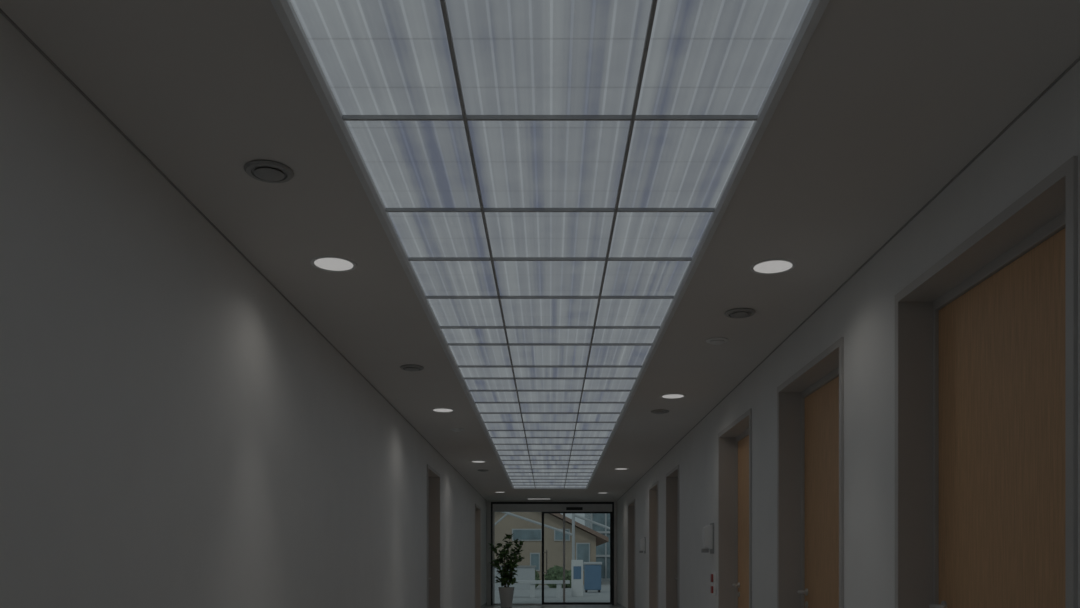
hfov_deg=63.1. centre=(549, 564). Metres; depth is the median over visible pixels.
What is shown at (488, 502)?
wall
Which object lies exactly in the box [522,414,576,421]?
diffuser
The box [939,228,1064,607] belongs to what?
leaf
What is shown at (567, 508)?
sensor
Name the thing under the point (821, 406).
leaf
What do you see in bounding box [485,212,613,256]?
diffuser
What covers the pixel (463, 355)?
diffuser
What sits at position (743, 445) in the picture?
leaf
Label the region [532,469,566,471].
diffuser
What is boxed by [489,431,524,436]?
diffuser
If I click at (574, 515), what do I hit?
entrance canopy
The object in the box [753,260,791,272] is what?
diffuser
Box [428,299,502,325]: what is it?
diffuser
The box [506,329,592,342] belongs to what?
diffuser
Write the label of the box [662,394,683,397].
diffuser
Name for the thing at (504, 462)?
diffuser
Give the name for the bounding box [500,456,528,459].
diffuser
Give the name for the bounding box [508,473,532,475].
diffuser
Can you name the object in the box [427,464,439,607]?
frame
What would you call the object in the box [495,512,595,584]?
wall
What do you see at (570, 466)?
diffuser
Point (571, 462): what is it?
diffuser
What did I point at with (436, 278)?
diffuser
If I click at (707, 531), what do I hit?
soap dispenser
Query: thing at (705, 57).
diffuser
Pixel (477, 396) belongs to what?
diffuser
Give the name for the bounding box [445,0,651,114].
diffuser
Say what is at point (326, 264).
diffuser
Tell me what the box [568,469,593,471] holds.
diffuser
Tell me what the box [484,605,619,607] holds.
floor
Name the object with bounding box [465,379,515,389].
diffuser
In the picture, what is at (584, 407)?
diffuser
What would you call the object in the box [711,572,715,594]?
light switch
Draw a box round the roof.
[548,513,608,545]
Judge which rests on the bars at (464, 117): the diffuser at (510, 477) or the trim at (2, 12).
the diffuser at (510, 477)
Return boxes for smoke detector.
[706,337,727,344]
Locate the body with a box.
[571,560,582,596]
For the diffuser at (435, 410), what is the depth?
8.95 m
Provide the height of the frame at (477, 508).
2.266 m
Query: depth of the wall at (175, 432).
3.54 m
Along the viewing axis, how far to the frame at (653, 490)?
14.47 m
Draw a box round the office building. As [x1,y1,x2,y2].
[585,513,609,580]
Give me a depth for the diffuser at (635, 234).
4.22 m
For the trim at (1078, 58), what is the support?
attached to the wall at (1046, 136)
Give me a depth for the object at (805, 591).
6.18 m
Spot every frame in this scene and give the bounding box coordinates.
[270,0,829,488]
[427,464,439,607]
[475,504,480,607]
[628,499,634,607]
[649,481,657,607]
[666,465,678,607]
[718,408,751,607]
[777,337,843,607]
[895,156,1077,607]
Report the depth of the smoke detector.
6.12 m
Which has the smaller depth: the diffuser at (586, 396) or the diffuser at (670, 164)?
the diffuser at (670, 164)
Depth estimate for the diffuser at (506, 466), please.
14.18 m
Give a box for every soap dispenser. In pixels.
[639,537,645,552]
[701,523,713,553]
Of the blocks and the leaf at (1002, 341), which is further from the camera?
the blocks
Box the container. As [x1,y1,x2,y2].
[583,562,601,591]
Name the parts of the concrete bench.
seat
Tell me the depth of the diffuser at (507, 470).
14.78 m
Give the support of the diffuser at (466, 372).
on the bars at (464, 117)
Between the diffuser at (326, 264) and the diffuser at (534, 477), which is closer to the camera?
the diffuser at (326, 264)
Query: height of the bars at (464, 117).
0.016 m
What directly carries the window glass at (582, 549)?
in the wall at (554, 549)
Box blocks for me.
[495,567,534,589]
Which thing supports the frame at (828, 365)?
attached to the wall at (1046, 136)
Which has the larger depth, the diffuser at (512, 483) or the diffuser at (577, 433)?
the diffuser at (512, 483)
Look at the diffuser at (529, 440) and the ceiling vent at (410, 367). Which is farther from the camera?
the diffuser at (529, 440)
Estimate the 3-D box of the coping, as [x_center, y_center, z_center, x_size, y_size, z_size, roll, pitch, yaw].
[0.000,0.055,35.150,24.000,0.070,0.400,0,0,0]
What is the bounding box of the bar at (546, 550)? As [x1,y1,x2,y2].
[543,550,546,574]
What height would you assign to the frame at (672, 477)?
2.266 m
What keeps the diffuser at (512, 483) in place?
on the bars at (464, 117)
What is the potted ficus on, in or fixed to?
on the floor
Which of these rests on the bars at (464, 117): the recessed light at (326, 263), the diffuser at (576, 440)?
the diffuser at (576, 440)
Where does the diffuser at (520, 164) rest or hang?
on the bars at (464, 117)
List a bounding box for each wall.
[0,13,486,607]
[487,501,616,604]
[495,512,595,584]
[617,61,1079,607]
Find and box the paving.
[495,581,609,602]
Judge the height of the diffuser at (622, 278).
0.010 m
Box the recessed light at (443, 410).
[431,408,454,412]
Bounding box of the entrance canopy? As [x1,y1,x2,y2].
[495,512,609,559]
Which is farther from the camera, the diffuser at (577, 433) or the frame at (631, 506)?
the frame at (631, 506)
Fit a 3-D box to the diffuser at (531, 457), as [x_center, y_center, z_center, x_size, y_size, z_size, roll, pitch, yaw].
[-0.004,-1.592,12.985,0.593,0.010,0.590,0,0,0]
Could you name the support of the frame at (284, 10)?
attached to the ceiling
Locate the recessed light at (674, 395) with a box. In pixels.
[660,393,685,398]
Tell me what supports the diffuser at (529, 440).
on the bars at (464, 117)
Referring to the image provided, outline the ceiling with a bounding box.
[0,0,1079,500]
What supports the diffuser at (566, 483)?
on the bars at (464, 117)
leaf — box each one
[738,435,748,607]
[805,376,838,607]
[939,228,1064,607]
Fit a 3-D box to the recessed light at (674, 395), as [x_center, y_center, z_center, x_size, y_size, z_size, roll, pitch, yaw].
[1.146,-1.572,8.200,0.240,0.006,0.240,0,0,0]
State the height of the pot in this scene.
0.470 m
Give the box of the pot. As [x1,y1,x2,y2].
[498,587,513,607]
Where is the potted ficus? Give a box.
[488,533,524,607]
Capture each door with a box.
[491,502,613,604]
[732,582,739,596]
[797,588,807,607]
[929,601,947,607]
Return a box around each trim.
[0,8,471,485]
[617,56,1079,500]
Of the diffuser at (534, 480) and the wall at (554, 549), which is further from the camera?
the wall at (554, 549)
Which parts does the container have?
lid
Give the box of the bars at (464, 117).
[343,0,756,487]
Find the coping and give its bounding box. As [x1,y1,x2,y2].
[500,565,535,566]
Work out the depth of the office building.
56.00 m
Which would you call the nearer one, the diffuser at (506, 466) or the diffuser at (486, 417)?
the diffuser at (486, 417)
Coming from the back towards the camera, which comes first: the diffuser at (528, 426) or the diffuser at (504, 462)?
the diffuser at (504, 462)
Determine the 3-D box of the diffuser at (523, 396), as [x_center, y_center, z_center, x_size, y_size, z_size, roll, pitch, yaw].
[-0.004,-1.592,8.265,0.593,0.010,0.590,0,0,0]
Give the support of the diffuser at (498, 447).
on the bars at (464, 117)
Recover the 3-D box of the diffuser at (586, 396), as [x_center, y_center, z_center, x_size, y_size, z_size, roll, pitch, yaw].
[0.512,-1.592,8.265,0.438,0.010,0.590,0,0,0]
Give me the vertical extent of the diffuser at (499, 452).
0.010 m
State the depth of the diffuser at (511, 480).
16.52 m
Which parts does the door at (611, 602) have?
mullions, frame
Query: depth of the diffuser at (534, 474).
15.43 m
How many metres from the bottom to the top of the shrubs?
1.232 m
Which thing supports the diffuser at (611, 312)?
on the bars at (464, 117)
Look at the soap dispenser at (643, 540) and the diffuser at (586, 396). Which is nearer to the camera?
the diffuser at (586, 396)
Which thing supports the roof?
on the wall at (554, 549)
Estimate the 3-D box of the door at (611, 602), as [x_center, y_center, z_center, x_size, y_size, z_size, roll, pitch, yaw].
[0.060,-0.282,21.709,3.030,2.544,0.138,0,0,0]
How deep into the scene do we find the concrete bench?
26.65 m
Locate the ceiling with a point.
(886, 102)
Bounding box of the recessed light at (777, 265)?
[750,258,795,274]
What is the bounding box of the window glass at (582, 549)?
[513,530,588,569]
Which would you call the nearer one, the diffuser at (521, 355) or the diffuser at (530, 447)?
the diffuser at (521, 355)
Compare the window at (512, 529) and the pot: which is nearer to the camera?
the pot
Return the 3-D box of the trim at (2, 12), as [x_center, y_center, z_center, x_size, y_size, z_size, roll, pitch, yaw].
[-1.558,-1.571,9.320,0.006,0.007,24.640,0,0,0]
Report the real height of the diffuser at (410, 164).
0.010 m
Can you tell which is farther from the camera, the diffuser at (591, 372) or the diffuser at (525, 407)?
the diffuser at (525, 407)
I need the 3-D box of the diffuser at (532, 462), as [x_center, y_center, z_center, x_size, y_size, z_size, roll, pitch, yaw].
[-0.004,-1.592,13.575,0.593,0.010,0.590,0,0,0]
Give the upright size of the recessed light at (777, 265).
0.006 m
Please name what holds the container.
on the paving
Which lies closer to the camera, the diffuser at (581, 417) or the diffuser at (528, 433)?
the diffuser at (581, 417)
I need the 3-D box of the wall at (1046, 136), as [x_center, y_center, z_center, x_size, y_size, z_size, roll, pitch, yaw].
[1.766,-0.292,9.400,0.240,2.565,24.800,0,0,0]
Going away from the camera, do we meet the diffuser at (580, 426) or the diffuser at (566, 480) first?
the diffuser at (580, 426)
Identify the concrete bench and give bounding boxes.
[497,580,569,597]
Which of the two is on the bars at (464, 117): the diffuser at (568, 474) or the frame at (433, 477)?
the diffuser at (568, 474)
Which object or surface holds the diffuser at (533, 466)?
on the bars at (464, 117)
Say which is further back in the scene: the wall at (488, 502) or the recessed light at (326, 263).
the wall at (488, 502)
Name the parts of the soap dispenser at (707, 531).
press lever, plate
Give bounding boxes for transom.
[493,504,611,511]
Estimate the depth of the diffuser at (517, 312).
5.53 m
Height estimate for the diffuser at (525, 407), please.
0.010 m
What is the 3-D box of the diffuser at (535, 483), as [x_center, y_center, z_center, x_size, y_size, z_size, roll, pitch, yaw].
[-0.004,-1.592,17.115,0.593,0.010,0.590,0,0,0]
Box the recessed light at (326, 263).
[310,256,356,271]
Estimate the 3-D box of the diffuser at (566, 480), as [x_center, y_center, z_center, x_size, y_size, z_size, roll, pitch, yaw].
[0.512,-1.592,16.525,0.438,0.010,0.590,0,0,0]
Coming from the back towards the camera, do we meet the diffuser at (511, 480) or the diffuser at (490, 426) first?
the diffuser at (511, 480)
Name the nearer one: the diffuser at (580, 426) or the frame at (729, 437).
the frame at (729, 437)
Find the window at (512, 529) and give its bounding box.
[512,529,589,570]
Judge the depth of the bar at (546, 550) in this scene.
21.61 m
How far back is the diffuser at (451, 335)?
6.08 m
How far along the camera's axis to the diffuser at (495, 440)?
11.22 m
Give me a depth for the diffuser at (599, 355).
6.67 m
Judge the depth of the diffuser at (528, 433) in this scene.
10.62 m
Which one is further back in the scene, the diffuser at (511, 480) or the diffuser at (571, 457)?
the diffuser at (511, 480)
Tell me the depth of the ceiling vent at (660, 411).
8.95 m
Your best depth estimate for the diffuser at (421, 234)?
4.21 m
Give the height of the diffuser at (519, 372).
0.010 m
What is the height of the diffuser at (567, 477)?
0.010 m
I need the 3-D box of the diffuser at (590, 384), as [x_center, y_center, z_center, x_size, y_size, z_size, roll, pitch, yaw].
[0.512,-1.592,7.710,0.438,0.010,0.520,0,0,0]
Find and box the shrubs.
[515,564,570,588]
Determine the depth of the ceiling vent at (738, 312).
5.44 m
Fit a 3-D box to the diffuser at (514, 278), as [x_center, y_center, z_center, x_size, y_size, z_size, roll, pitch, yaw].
[-0.004,-1.592,4.867,0.593,0.010,0.647,0,0,0]
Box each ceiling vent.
[244,160,293,182]
[400,364,423,370]
[651,409,668,413]
[725,308,755,317]
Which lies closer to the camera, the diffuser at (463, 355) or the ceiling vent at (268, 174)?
the ceiling vent at (268, 174)
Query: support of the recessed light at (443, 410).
in the ceiling
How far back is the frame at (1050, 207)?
4.11 m
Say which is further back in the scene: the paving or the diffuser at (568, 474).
the paving
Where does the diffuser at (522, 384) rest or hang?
on the bars at (464, 117)
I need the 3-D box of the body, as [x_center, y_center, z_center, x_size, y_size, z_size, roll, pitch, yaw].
[0.850,0.415,27.500,0.360,1.150,0.200,0,0,0]
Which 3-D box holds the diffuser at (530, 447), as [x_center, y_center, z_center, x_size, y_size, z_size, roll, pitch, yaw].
[-0.004,-1.592,11.805,0.593,0.010,0.590,0,0,0]
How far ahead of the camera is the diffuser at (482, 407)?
8.87 m
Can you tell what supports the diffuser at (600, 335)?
on the bars at (464, 117)
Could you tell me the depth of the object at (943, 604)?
4.00 m
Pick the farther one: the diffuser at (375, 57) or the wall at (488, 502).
the wall at (488, 502)
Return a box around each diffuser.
[290,0,461,114]
[314,258,352,270]
[346,121,479,207]
[388,212,489,256]
[410,261,496,295]
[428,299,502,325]
[433,409,452,411]
[442,329,506,342]
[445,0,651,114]
[449,346,510,364]
[459,368,512,376]
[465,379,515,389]
[468,121,629,207]
[471,392,517,401]
[476,403,519,411]
[481,414,521,421]
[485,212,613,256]
[485,423,523,429]
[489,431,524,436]
[492,438,525,443]
[494,261,604,295]
[495,445,526,449]
[498,451,527,454]
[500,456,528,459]
[501,299,597,325]
[502,461,529,463]
[504,465,530,467]
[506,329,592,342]
[506,469,531,471]
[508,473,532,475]
[510,346,588,364]
[510,477,532,478]
[511,480,533,481]
[512,483,533,484]
[514,368,585,376]
[516,379,583,389]
[518,392,580,401]
[520,403,578,411]
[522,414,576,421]
[524,423,575,429]
[525,431,573,436]
[527,438,572,443]
[528,445,571,449]
[529,451,570,454]
[530,456,569,459]
[531,461,568,463]
[532,465,567,467]
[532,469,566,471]
[533,473,566,475]
[534,477,565,478]
[534,480,564,481]
[535,483,564,484]
[565,483,587,484]
[566,477,589,478]
[566,480,588,481]
[567,473,591,475]
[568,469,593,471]
[569,461,597,463]
[569,465,595,467]
[570,456,599,459]
[571,451,601,454]
[572,445,604,449]
[573,438,607,443]
[574,431,610,436]
[576,423,614,429]
[577,414,618,421]
[579,403,623,411]
[581,392,628,401]
[583,379,634,389]
[586,368,640,376]
[588,346,650,364]
[592,329,657,342]
[596,299,671,325]
[601,261,689,295]
[609,212,711,256]
[618,121,753,207]
[636,0,809,114]
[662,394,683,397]
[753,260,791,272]
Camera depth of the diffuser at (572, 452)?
12.41 m
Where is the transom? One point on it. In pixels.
(496, 507)
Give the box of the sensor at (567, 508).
[566,507,582,509]
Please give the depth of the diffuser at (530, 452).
12.41 m

